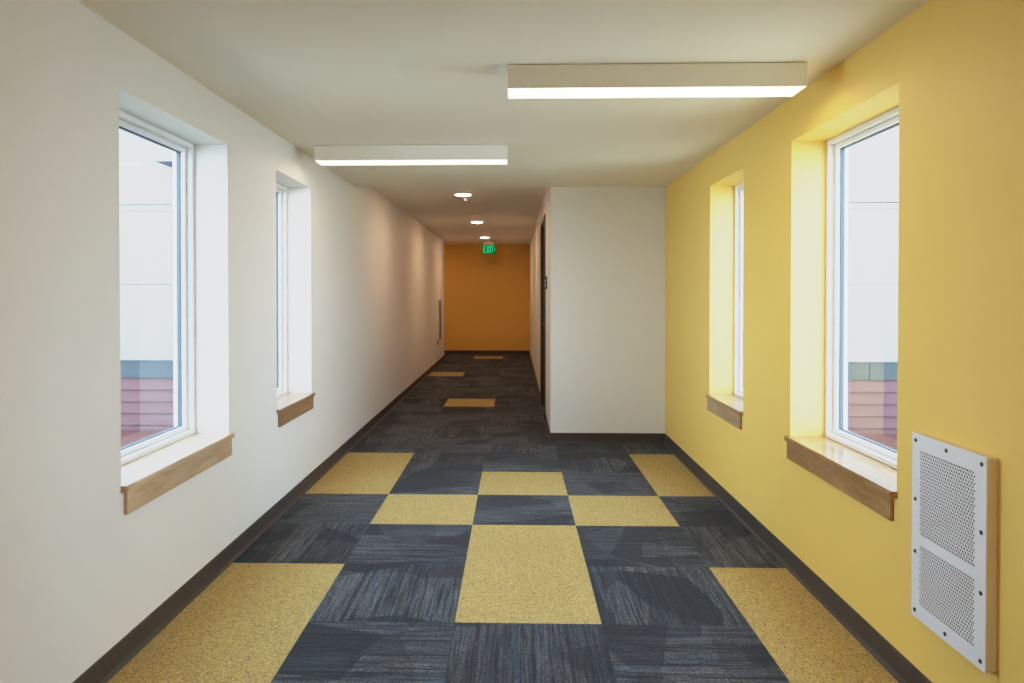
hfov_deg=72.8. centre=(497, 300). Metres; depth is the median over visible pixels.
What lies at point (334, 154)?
ceiling light
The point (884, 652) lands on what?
baseboard
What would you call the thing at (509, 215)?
ceiling
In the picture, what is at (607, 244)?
wall
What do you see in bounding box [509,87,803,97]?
diffuser
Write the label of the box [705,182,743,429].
window
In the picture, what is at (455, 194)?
recessed light
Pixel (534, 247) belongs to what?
wall
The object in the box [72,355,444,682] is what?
baseboard
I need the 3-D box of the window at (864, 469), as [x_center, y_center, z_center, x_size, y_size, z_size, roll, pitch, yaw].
[1.566,0.003,2.966,0.294,1.574,0.983,0,1,1]
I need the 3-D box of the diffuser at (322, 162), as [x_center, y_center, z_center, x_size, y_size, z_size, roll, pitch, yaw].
[-0.562,-0.922,4.601,1.249,0.013,0.143,0,1,1]
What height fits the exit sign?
0.250 m
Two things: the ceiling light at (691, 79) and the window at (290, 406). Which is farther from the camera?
the window at (290, 406)
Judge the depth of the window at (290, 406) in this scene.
4.90 m
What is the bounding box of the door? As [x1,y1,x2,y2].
[540,214,545,421]
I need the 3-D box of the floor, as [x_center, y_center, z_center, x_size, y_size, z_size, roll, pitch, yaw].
[-1.154,1.360,6.456,5.370,0.120,18.020,0,1,1]
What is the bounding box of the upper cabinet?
[437,299,440,339]
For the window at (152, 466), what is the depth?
3.42 m
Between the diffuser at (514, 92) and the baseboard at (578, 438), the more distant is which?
the baseboard at (578, 438)
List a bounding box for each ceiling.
[77,0,927,186]
[371,187,546,244]
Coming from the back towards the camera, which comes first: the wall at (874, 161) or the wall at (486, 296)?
the wall at (486, 296)
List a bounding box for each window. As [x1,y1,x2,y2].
[119,110,234,514]
[276,183,314,426]
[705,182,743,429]
[784,106,898,520]
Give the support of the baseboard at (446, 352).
attached to the wall at (486, 296)
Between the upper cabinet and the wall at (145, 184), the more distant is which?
the upper cabinet
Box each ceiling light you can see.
[314,145,507,164]
[507,62,807,97]
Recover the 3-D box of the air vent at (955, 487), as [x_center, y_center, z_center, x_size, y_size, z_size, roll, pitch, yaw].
[1.406,0.750,2.152,0.036,0.615,0.367,0,1,1]
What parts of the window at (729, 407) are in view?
sill, frame, sash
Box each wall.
[0,0,443,682]
[119,129,173,447]
[444,245,528,350]
[529,187,549,427]
[550,186,665,432]
[665,0,1023,682]
[847,126,898,450]
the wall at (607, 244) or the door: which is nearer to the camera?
the wall at (607, 244)
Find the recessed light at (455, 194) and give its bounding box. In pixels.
[454,193,471,195]
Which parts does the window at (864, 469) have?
sill, frame, sash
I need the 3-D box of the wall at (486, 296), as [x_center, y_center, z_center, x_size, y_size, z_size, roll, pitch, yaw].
[-1.377,-0.020,15.520,4.470,2.440,0.120,0,1,1]
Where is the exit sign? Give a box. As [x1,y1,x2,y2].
[483,242,494,253]
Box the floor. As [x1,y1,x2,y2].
[107,355,898,682]
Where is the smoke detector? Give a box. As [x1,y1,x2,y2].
[469,214,478,218]
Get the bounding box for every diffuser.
[317,160,506,164]
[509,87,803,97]
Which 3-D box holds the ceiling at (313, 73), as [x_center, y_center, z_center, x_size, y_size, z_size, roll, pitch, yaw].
[0.007,-1.040,1.862,2.820,0.100,8.945,0,1,1]
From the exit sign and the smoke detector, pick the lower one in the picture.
the exit sign
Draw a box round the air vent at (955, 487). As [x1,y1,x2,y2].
[911,432,997,672]
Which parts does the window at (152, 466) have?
sash, frame, sill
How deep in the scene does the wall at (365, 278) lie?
2.59 m
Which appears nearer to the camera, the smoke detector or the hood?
the hood
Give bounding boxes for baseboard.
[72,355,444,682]
[444,350,528,354]
[529,351,550,441]
[549,433,664,443]
[664,434,931,682]
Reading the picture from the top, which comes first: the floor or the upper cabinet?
the upper cabinet
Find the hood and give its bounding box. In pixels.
[155,148,172,166]
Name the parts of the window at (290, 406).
sash, frame, sill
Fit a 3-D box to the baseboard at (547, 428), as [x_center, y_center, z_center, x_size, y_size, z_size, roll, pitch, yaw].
[0.593,1.204,10.885,0.017,0.094,9.075,0,1,1]
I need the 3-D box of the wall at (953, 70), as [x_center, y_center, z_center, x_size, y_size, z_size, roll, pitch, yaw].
[1.556,0.131,1.836,0.280,2.440,8.945,0,1,1]
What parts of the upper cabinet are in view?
door panel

